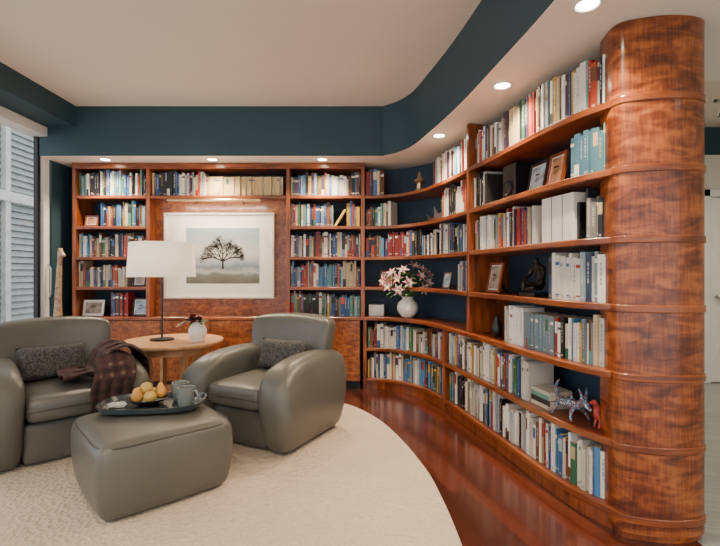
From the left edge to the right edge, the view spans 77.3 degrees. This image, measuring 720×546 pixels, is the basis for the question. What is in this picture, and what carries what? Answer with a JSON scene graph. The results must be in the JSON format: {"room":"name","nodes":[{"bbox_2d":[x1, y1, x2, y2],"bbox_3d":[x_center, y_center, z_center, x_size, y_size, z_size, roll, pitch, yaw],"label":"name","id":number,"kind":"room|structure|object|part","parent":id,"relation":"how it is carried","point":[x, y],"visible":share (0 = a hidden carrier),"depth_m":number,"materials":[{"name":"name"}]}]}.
{"room":"home library","nodes":[
{"label":"home library","id":0,"kind":"room"},
{"bbox_2d":[49,160,71,316],"bbox_3d":[-3.200,-0.215,1.730,0.100,2.850,6.660,0,0,0],"label":"wall","id":1,"kind":"structure","parent":0,"point":[60,175],"depth_m":4.75,"materials":[{"name":"teal paint"}]},
{"bbox_2d":[0,106,48,317],"bbox_3d":[-3.150,-0.110,1.500,0.160,2.640,6.200,0,0,0],"label":"window","id":2,"kind":"structure","parent":1,"relation":"in","point":[8,118],"depth_m":4.42,"materials":[{"name":"white paint"}]},
{"bbox_3d":[-3.180,-0.090,3.955,0.040,2.500,0.990,0,0,0],"label":"window sash","id":3,"kind":"part","parent":2,"relation":"part of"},
{"bbox_2d":[47,264,51,298],"bbox_3d":[-3.105,0.085,4.500,0.045,0.358,0.016,0,0,0],"label":"door pull","id":4,"kind":"object","parent":2,"relation":"attached to","point":[49,266],"visible":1,"depth_m":4.50,"materials":[{"name":"metal"}]},
{"bbox_2d":[0,0,719,169],"bbox_3d":[0.725,-1.394,1.730,7.750,0.488,6.660,0,0,0],"label":"ceiling","id":5,"kind":"structure","parent":0,"point":[527,44],"depth_m":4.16,"materials":[{"name":"paint"}]},
{"bbox_2d":[0,62,75,126],"bbox_3d":[-2.970,-1.538,1.410,0.360,0.203,6.020,0,0,0],"label":"beam","id":6,"kind":"structure","parent":5,"relation":"attached to","point":[19,94],"depth_m":3.93,"materials":[{"name":"teal paint"}]},
{"bbox_2d":[98,158,111,160],"bbox_3d":[-2.570,-1.145,4.540,0.124,0.009,0.124,0,0,0],"label":"recessed light","id":7,"kind":"object","parent":5,"relation":"in","point":[102,159],"visible":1,"depth_m":4.53,"materials":[{"name":"white paint"}]},
{"bbox_2d":[206,158,218,160],"bbox_3d":[-1.490,-1.145,4.540,0.124,0.009,0.124,0,0,0],"label":"recessed light","id":8,"kind":"object","parent":5,"relation":"in","point":[208,159],"visible":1,"depth_m":4.53,"materials":[{"name":"white paint"}]},
{"bbox_2d":[316,158,327,160],"bbox_3d":[-0.380,-1.145,4.540,0.124,0.009,0.124,0,0,0],"label":"recessed light","id":9,"kind":"object","parent":5,"relation":"in","point":[318,159],"visible":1,"depth_m":4.53,"materials":[{"name":"white paint"}]},
{"bbox_2d":[432,133,446,137],"bbox_3d":[0.660,-1.145,3.750,0.124,0.009,0.124,0,0,0],"label":"recessed light","id":10,"kind":"object","parent":5,"relation":"in","point":[436,135],"visible":1,"depth_m":3.74,"materials":[{"name":"white paint"}]},
{"bbox_2d":[492,81,512,89],"bbox_3d":[0.870,-1.145,2.750,0.124,0.009,0.124,0,0,0],"label":"recessed light","id":11,"kind":"object","parent":5,"relation":"in","point":[501,85],"visible":1,"depth_m":2.74,"materials":[{"name":"white paint"}]},
{"bbox_2d":[571,0,603,12],"bbox_3d":[0.970,-1.145,1.920,0.124,0.009,0.124,0,0,0],"label":"recessed light","id":12,"kind":"object","parent":5,"relation":"in","point":[580,6],"visible":1,"depth_m":1.92,"materials":[{"name":"white paint"}]},
{"bbox_2d":[713,99,719,119],"bbox_3d":[2.642,-1.314,3.018,0.854,0.648,0.105,0,0,-27],"label":"track light","id":13,"kind":"object","parent":5,"relation":"attached to","point":[715,100],"visible":1,"depth_m":2.86,"materials":[{"name":"metal"}]},
{"bbox_2d":[344,381,701,545],"bbox_3d":[-0.890,1.260,1.725,4.820,0.100,6.850,0,0,0],"label":"floor","id":14,"kind":"structure","parent":0,"point":[489,500],"depth_m":2.55,"materials":[{"name":"brown wood"}]},
{"bbox_2d":[53,248,65,316],"bbox_3d":[-3.013,0.480,4.472,0.195,1.459,0.120,0,0,10],"label":"sculpture","id":15,"kind":"object","parent":14,"relation":"on","point":[58,311],"visible":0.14,"depth_m":4.45,"materials":[{"name":"brown wood"}]},
{"bbox_2d":[0,403,461,545],"bbox_3d":[-1.225,1.203,1.911,3.350,0.014,5.021,0,0,0],"label":"area rug","id":16,"kind":"object","parent":14,"relation":"on","point":[356,482],"visible":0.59,"depth_m":2.31,"materials":[{"name":"beige carpet"}]},
{"bbox_2d":[0,316,150,471],"bbox_3d":[-2.095,0.765,3.146,1.002,0.859,0.930,0,0,-42],"label":"leather armchair","id":17,"kind":"object","parent":16,"relation":"on","point":[37,418],"visible":0.49,"depth_m":2.85,"materials":[{"name":"grey leather"}]},
{"bbox_3d":[-2.343,0.885,2.875,0.277,0.620,0.861,0,0,-42],"label":"arm","id":18,"kind":"part","parent":17,"relation":"part of","materials":[{"name":"beige leather"}]},
{"bbox_2d":[15,342,84,382],"bbox_3d":[-2.193,0.635,3.209,0.420,0.229,0.147,0,0,-42],"label":"lumbar pillow","id":19,"kind":"object","parent":17,"relation":"on","point":[36,363],"visible":0.86,"depth_m":3.15,"materials":[{"name":"grey fabric"}]},
{"bbox_3d":[-2.296,0.705,3.368,0.756,0.740,0.335,0,0,-42],"label":"backrest","id":20,"kind":"part","parent":17,"relation":"part of","materials":[{"name":"beige leather"}]},
{"bbox_3d":[-2.103,1.055,3.155,0.500,0.270,0.720,0,0,-42],"label":"seat","id":21,"kind":"part","parent":17,"relation":"part of","materials":[{"name":"beige leather"}]},
{"bbox_2d":[24,374,97,422],"bbox_3d":[-2.039,0.832,3.083,0.470,0.172,0.687,0,0,-42],"label":"seat cushion","id":22,"kind":"object","parent":17,"relation":"on","point":[50,400],"depth_m":2.84,"materials":[{"name":"beige leather"}]},
{"bbox_2d":[54,339,149,413],"bbox_3d":[-1.803,0.721,3.180,0.561,0.451,0.700,0,0,-42],"label":"throw blanket","id":23,"kind":"object","parent":17,"relation":"on","point":[114,372],"visible":0.78,"depth_m":3.00,"materials":[{"name":"fabric"}]},
{"bbox_3d":[-1.800,0.885,3.364,0.277,0.620,0.861,0,0,-42],"label":"arm","id":24,"kind":"part","parent":17,"relation":"part of","materials":[{"name":"beige leather"}]},
{"bbox_2d":[70,404,232,520],"bbox_3d":[-1.180,0.995,2.550,0.717,0.400,0.717,0,0,-42],"label":"leather ottoman","id":25,"kind":"object","parent":16,"relation":"on","point":[124,465],"visible":0.8,"depth_m":2.28,"materials":[{"name":"grey leather"}]},
{"bbox_2d":[95,392,206,414],"bbox_3d":[-1.220,0.769,2.660,0.589,0.036,0.371,0,0,-8],"label":"serving tray","id":26,"kind":"object","parent":25,"relation":"on","point":[168,405],"visible":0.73,"depth_m":2.59,"materials":[{"name":"paint"}]},
{"bbox_2d":[107,401,126,408],"bbox_3d":[-1.420,0.771,2.630,0.104,0.011,0.096,0,0,-29],"label":"paper napkins","id":27,"kind":"object","parent":26,"relation":"on","point":[117,404],"visible":1,"depth_m":2.62,"materials":[{"name":"white paper"}]},
{"bbox_2d":[127,382,168,405],"bbox_3d":[-1.260,0.715,2.680,0.230,0.128,0.230,0,0,0],"label":"fruit bowl","id":28,"kind":"object","parent":26,"relation":"on","point":[146,394],"visible":1,"depth_m":2.63,"materials":[{"name":"food"}]},
{"bbox_2d":[171,380,189,401],"bbox_3d":[-1.106,0.724,2.771,0.104,0.109,0.128,0,0,-26],"label":"coffee mug","id":29,"kind":"object","parent":26,"relation":"on","point":[175,384],"visible":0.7,"depth_m":2.72,"materials":[{"name":"grey ceramic"}]},
{"bbox_2d":[177,385,198,406],"bbox_3d":[-1.012,0.724,2.631,0.103,0.109,0.128,0,0,-40],"label":"coffee mug","id":30,"kind":"object","parent":26,"relation":"on","point":[185,393],"visible":0.89,"depth_m":2.60,"materials":[{"name":"grey ceramic"}]},
{"bbox_3d":[-0.957,0.719,2.620,0.046,0.082,0.014,0,0,17],"label":"mug handle","id":31,"kind":"part","parent":30,"relation":"part of","materials":[{"name":"grey ceramic"}]},
{"bbox_2d":[122,334,223,391],"bbox_3d":[-1.660,0.895,4.000,0.860,0.600,0.860,0,0,0],"label":"round side table","id":32,"kind":"object","parent":16,"relation":"on","point":[182,346],"visible":0.48,"depth_m":3.84,"materials":[{"name":"brown wood"}]},
{"bbox_3d":[-1.833,0.912,3.827,0.044,0.565,0.128,0,0,45],"label":"table leg","id":33,"kind":"part","parent":32,"relation":"part of","materials":[{"name":"brown wood"}]},
{"bbox_2d":[126,241,195,341],"bbox_3d":[-1.760,0.164,4.000,0.570,0.860,0.570,0,0,0],"label":"table lamp","id":34,"kind":"object","parent":32,"relation":"on","point":[161,259],"visible":1,"depth_m":3.77,"materials":[{"name":"fabric"}]},
{"bbox_3d":[-1.760,-0.116,4.000,0.570,0.300,0.570,0,0,0],"label":"lamp shade","id":35,"kind":"part","parent":34,"relation":"part of","materials":[{"name":"white fabric"}]},
{"bbox_2d":[154,384,171,391],"bbox_3d":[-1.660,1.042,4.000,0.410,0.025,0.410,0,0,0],"label":"pear","id":36,"kind":"object","parent":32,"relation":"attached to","point":[168,386],"depth_m":4.05,"materials":[{"name":"yellow food"}]},
{"bbox_3d":[-1.833,0.912,4.173,0.128,0.565,0.044,0,0,45],"label":"table leg","id":37,"kind":"part","parent":32,"relation":"part of","materials":[{"name":"brown wood"}]},
{"bbox_3d":[-1.487,0.912,3.827,0.128,0.565,0.044,0,0,45],"label":"table leg","id":38,"kind":"part","parent":32,"relation":"part of","materials":[{"name":"brown wood"}]},
{"bbox_2d":[177,314,206,342],"bbox_3d":[-1.449,0.472,3.883,0.256,0.244,0.259,0,0,-21],"label":"potted plant","id":39,"kind":"object","parent":32,"relation":"on","point":[197,331],"visible":1,"depth_m":3.83,"materials":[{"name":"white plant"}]},
{"bbox_3d":[-1.400,0.507,3.880,0.156,0.174,0.156,0,0,0],"label":"pot","id":40,"kind":"part","parent":39,"relation":"part of","materials":[{"name":"white ceramic"}]},
{"bbox_3d":[-1.487,0.912,4.173,0.044,0.565,0.128,0,0,45],"label":"table leg","id":41,"kind":"part","parent":32,"relation":"part of","materials":[{"name":"brown wood"}]},
{"bbox_2d":[181,313,345,452],"bbox_3d":[-0.686,0.765,3.407,1.002,0.859,0.930,0,0,27],"label":"leather armchair","id":42,"kind":"object","parent":16,"relation":"on","point":[282,407],"visible":0.87,"depth_m":3.14,"materials":[{"name":"grey leather"}]},
{"bbox_3d":[-1.028,0.885,3.541,0.277,0.620,0.861,0,0,27],"label":"arm","id":43,"kind":"part","parent":42,"relation":"part of","materials":[{"name":"beige leather"}]},
{"bbox_2d":[208,368,268,409],"bbox_3d":[-0.725,0.832,3.332,0.470,0.172,0.687,0,0,27],"label":"seat cushion","id":44,"kind":"object","parent":42,"relation":"on","point":[236,388],"depth_m":3.08,"materials":[{"name":"beige leather"}]},
{"bbox_3d":[-0.681,1.055,3.418,0.500,0.270,0.720,0,0,27],"label":"seat","id":45,"kind":"part","parent":42,"relation":"part of","materials":[{"name":"beige leather"}]},
{"bbox_2d":[257,338,306,368],"bbox_3d":[-0.609,0.635,3.493,0.420,0.229,0.147,0,0,27],"label":"lumbar pillow","id":46,"kind":"object","parent":42,"relation":"on","point":[274,351],"visible":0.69,"depth_m":3.45,"materials":[{"name":"grey fabric"}]},
{"bbox_3d":[-0.550,0.705,3.674,0.756,0.740,0.335,0,0,27],"label":"backrest","id":47,"kind":"part","parent":42,"relation":"part of","materials":[{"name":"beige leather"}]},
{"bbox_3d":[-0.377,0.885,3.209,0.277,0.620,0.861,0,0,27],"label":"arm","id":48,"kind":"part","parent":42,"relation":"part of","materials":[{"name":"beige leather"}]},
{"bbox_2d":[69,15,705,543],"bbox_3d":[-0.369,0.032,4.220,5.576,2.357,2.095,0,0,31],"label":"bookcase","id":49,"kind":"object","parent":14,"relation":"on","point":[649,390],"visible":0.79,"depth_m":2.20,"materials":[{"name":"brown wood"}]},
{"bbox_2d":[84,215,98,225],"bbox_3d":[-2.850,-0.552,4.809,0.140,0.120,0.094,0,0,0],"label":"photo frame","id":50,"kind":"object","parent":49,"relation":"on","point":[90,220],"visible":0.89,"depth_m":4.78,"materials":[{"name":"brown wood"}]},
{"bbox_2d":[87,218,95,223],"bbox_3d":[-2.850,-0.553,4.779,0.086,0.066,0.003,0,-10,0],"label":"print","id":51,"kind":"object","parent":50,"relation":"attached to","point":[89,220],"depth_m":4.78},
{"bbox_2d":[82,300,104,315],"bbox_3d":[-2.830,0.371,4.817,0.220,0.169,0.108,0,0,0],"label":"photo frame","id":52,"kind":"object","parent":49,"relation":"on","point":[90,307],"visible":1,"depth_m":4.78,"materials":[{"name":"silver"}]},
{"bbox_2d":[85,302,101,312],"bbox_3d":[-2.830,0.371,4.784,0.166,0.116,0.003,0,-10,0],"label":"print","id":53,"kind":"object","parent":52,"relation":"attached to","point":[89,309],"depth_m":4.78},
{"bbox_2d":[132,298,145,315],"bbox_3d":[-2.330,0.361,4.820,0.170,0.189,0.114,0,0,0],"label":"photo frame","id":54,"kind":"object","parent":49,"relation":"on","point":[139,304],"visible":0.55,"depth_m":4.78,"materials":[{"name":"black paint"}]},
{"bbox_2d":[135,301,145,312],"bbox_3d":[-2.330,0.361,4.785,0.116,0.136,0.003,0,-10,0],"label":"print","id":55,"kind":"object","parent":54,"relation":"attached to","point":[138,309],"depth_m":4.78},
{"bbox_2d":[132,277,145,285],"bbox_3d":[-2.340,0.048,4.820,0.140,0.189,0.114,0,0,0],"label":"photo frame","id":56,"kind":"object","parent":49,"relation":"on","point":[137,281],"visible":0.45,"depth_m":4.77,"materials":[{"name":"black paint"}]},
{"bbox_2d":[135,277,143,283],"bbox_3d":[-2.340,0.048,4.785,0.086,0.136,0.003,0,-10,0],"label":"print","id":57,"kind":"object","parent":56,"relation":"attached to","point":[139,280],"depth_m":4.78},
{"bbox_2d":[167,199,260,204],"bbox_3d":[-1.495,-0.751,4.708,0.950,0.040,0.245,0,0,0],"label":"picture light","id":58,"kind":"object","parent":49,"relation":"attached to","point":[194,200],"visible":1,"depth_m":4.59,"materials":[{"name":"gold metal"}]},
{"bbox_2d":[164,213,274,297],"bbox_3d":[-1.495,-0.185,4.798,1.170,0.910,0.060,0,0,0],"label":"print","id":59,"kind":"object","parent":49,"relation":"attached to","point":[234,253],"visible":1,"depth_m":4.79},
{"bbox_3d":[-1.480,-0.159,4.850,1.420,1.234,0.040,0,0,0],"label":"panel","id":60,"kind":"part","parent":49,"relation":"part of","materials":[{"name":"brown wood"}]},
{"bbox_2d":[79,54,605,498],"bbox_3d":[-0.374,0.006,4.226,5.107,2.187,1.887,0,0,32],"label":"books","id":61,"kind":"object","parent":49,"relation":"on","point":[576,458],"visible":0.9,"depth_m":3.43,"materials":[{"name":"multicoloured paper"}]},
{"bbox_2d":[369,304,384,315],"bbox_3d":[0.184,0.397,4.853,0.160,0.120,0.150,0,0,8],"label":"box","id":62,"kind":"object","parent":49,"relation":"on","point":[374,309],"visible":1,"depth_m":4.78,"materials":[{"name":"white paint"}]},
{"bbox_2d":[380,270,393,286],"bbox_3d":[0.297,0.058,4.796,0.150,0.169,0.108,0,0,20],"label":"photo frame","id":63,"kind":"object","parent":49,"relation":"on","point":[382,272],"visible":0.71,"depth_m":4.77,"materials":[{"name":"brown wood"}]},
{"bbox_2d":[383,273,390,283],"bbox_3d":[0.286,0.058,4.765,0.096,0.116,0.003,0,-10,20],"label":"print","id":64,"kind":"object","parent":63,"relation":"attached to","point":[389,278],"depth_m":4.76},
{"bbox_2d":[379,261,433,317],"bbox_3d":[0.488,0.166,4.558,0.540,0.581,0.337,0,0,-15],"label":"vase","id":65,"kind":"object","parent":49,"relation":"on","point":[407,307],"visible":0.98,"depth_m":4.53,"materials":[{"name":"white ceramic"}]},
{"bbox_2d":[414,171,424,190],"bbox_3d":[0.598,-0.921,4.529,0.120,0.220,0.120,0,0,-37],"label":"ornament","id":66,"kind":"object","parent":49,"relation":"on","point":[418,180],"visible":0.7,"depth_m":4.50,"materials":[{"name":"gold metal"}]},
{"bbox_2d":[427,206,440,220],"bbox_3d":[0.717,-0.566,4.340,0.064,0.150,0.260,0,0,-26],"label":"boat","id":67,"kind":"object","parent":49,"relation":"on","point":[436,215],"visible":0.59,"depth_m":4.32,"materials":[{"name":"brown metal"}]},
{"bbox_2d":[442,272,455,288],"bbox_3d":[0.826,0.068,4.114,0.102,0.150,0.130,0,0,-17],"label":"photo frame","id":68,"kind":"object","parent":49,"relation":"on","point":[447,279],"visible":1,"depth_m":4.10,"materials":[{"name":"metal"}]},
{"bbox_2d":[444,275,449,285],"bbox_3d":[0.796,0.067,4.105,0.003,0.096,0.076,11,-3,-17],"label":"print","id":69,"kind":"object","parent":68,"relation":"attached to","point":[447,276],"depth_m":4.10},
{"bbox_2d":[486,262,507,292],"bbox_3d":[1.024,0.033,3.305,0.124,0.219,0.180,0,0,-12],"label":"photo frame","id":70,"kind":"object","parent":49,"relation":"on","point":[494,283],"visible":1,"depth_m":3.29,"materials":[{"name":"brown wood"}]},
{"bbox_2d":[489,266,500,288],"bbox_3d":[0.989,0.033,3.298,0.003,0.166,0.126,11,-2,-12],"label":"print","id":71,"kind":"object","parent":70,"relation":"attached to","point":[495,271],"depth_m":3.30},
{"bbox_2d":[491,315,502,336],"bbox_3d":[0.984,0.382,3.235,0.080,0.150,0.080,0,0,0],"label":"bud vase","id":72,"kind":"object","parent":49,"relation":"on","point":[496,328],"visible":1,"depth_m":3.21,"materials":[{"name":"ceramic"}]},
{"bbox_2d":[503,162,535,197],"bbox_3d":[1.088,-0.616,3.093,0.174,0.250,0.160,0,0,-12],"label":"speaker","id":73,"kind":"object","parent":49,"relation":"on","point":[516,174],"visible":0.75,"depth_m":3.02},
{"bbox_2d":[519,258,548,296],"bbox_3d":[1.096,0.024,2.804,0.155,0.240,0.172,0,0,-10],"label":"figure sculpture","id":74,"kind":"object","parent":49,"relation":"on","point":[539,270],"visible":0.99,"depth_m":2.78,"materials":[{"name":"black paint"}]},
{"bbox_2d":[527,158,549,190],"bbox_3d":[1.125,-0.587,2.771,0.114,0.189,0.190,0,0,-11],"label":"photo frame","id":75,"kind":"object","parent":49,"relation":"on","point":[538,172],"visible":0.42,"depth_m":2.76,"materials":[{"name":"black paint"}]},
{"bbox_2d":[530,164,545,189],"bbox_3d":[1.092,-0.587,2.765,0.003,0.136,0.136,11,-2,-10],"label":"print","id":76,"kind":"object","parent":75,"relation":"attached to","point":[536,181],"depth_m":2.76},
{"bbox_2d":[546,149,568,184],"bbox_3d":[1.163,-0.592,2.591,0.118,0.199,0.150,0,0,-13],"label":"photo frame","id":77,"kind":"object","parent":49,"relation":"on","point":[557,167],"visible":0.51,"depth_m":2.58,"materials":[{"name":"brown wood"}]},
{"bbox_2d":[549,155,563,183],"bbox_3d":[1.129,-0.592,2.583,0.003,0.146,0.096,11,-2,-13],"label":"print","id":78,"kind":"object","parent":77,"relation":"attached to","point":[555,176],"depth_m":2.58},
{"bbox_2d":[542,192,585,242],"bbox_3d":[1.183,-0.298,2.497,0.202,0.255,0.280,0,0,-14],"label":"box file","id":79,"kind":"object","parent":49,"relation":"on","point":[563,216],"visible":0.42,"depth_m":2.42,"materials":[{"name":"cardboard"}]},
{"bbox_2d":[551,379,591,421],"bbox_3d":[1.134,0.685,2.413,0.131,0.174,0.310,0,0,-15],"label":"figurine","id":80,"kind":"object","parent":49,"relation":"on","point":[569,402],"visible":1,"depth_m":2.37,"materials":[{"name":"ceramic"}]},
{"bbox_2d":[589,400,600,428],"bbox_3d":[1.195,0.702,2.252,0.129,0.143,0.038,0,0,-24],"label":"animal figurine","id":81,"kind":"object","parent":49,"relation":"on","point":[596,408],"visible":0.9,"depth_m":2.23,"materials":[{"name":"ceramic"}]},
{"bbox_2d":[360,127,719,380],"bbox_3d":[0.700,-0.215,5.110,8.000,2.850,0.100,0,0,0],"label":"wall","id":82,"kind":"structure","parent":0,"point":[712,134],"depth_m":5.06,"materials":[{"name":"teal paint"}]},
{"bbox_2d":[697,382,719,545],"bbox_3d":[3.110,1.260,1.725,3.180,0.099,6.850,0,0,0],"label":"floor","id":83,"kind":"structure","parent":0,"point":[711,536],"depth_m":2.82,"materials":[{"name":"beige wood"}]},
{"bbox_2d":[705,155,719,197],"bbox_3d":[3.100,-0.050,5.025,3.000,2.520,0.070,0,0,0],"label":"wall","id":84,"kind":"structure","parent":0,"point":[712,162],"depth_m":4.99,"materials":[{"name":"beige paint"}]},
{"label":"outside","id":85,"kind":"structure","parent":0,"visible":0},
{"bbox_2d":[0,205,32,301],"bbox_3d":[-6.650,-0.790,9.000,0.300,6.000,8.000,0,0,0],"label":"wall","id":86,"kind":"structure","parent":85,"point":[14,205],"depth_m":8.64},
{"bbox_2d":[0,124,32,322],"bbox_3d":[-6.460,-0.545,9.000,0.120,5.510,8.000,0,0,0],"label":"siding","id":87,"kind":"object","parent":86,"relation":"attached to","point":[21,143],"visible":0.02,"depth_m":8.54,"materials":[{"name":"grey wood"}]},
{"bbox_2d":[0,124,32,321],"bbox_3d":[-6.360,-0.490,9.000,0.120,5.400,8.000,0,0,0],"label":"trim","id":88,"kind":"structure","parent":86,"relation":"attached to","point":[7,197],"depth_m":8.06,"materials":[{"name":"white wood"}]},
{"bbox_3d":[4.650,-0.215,1.680,0.100,2.850,6.760,0,0,0],"label":"wall","id":89,"kind":"structure","parent":0,"visible":0},
{"bbox_2d":[705,189,719,382],"bbox_3d":[4.175,0.145,4.935,0.830,2.130,0.100,0,0,0],"label":"door","id":90,"kind":"structure","parent":89,"relation":"in","point":[709,193],"depth_m":4.94,"materials":[{"name":"white paint"}]},
{"bbox_2d":[710,198,719,381],"bbox_3d":[4.180,0.185,4.970,0.640,2.030,0.030,0,0,0],"label":"door leaf","id":91,"kind":"structure","parent":90,"relation":"attached to","point":[714,202],"depth_m":4.96,"materials":[{"name":"white paint"}]}
]}

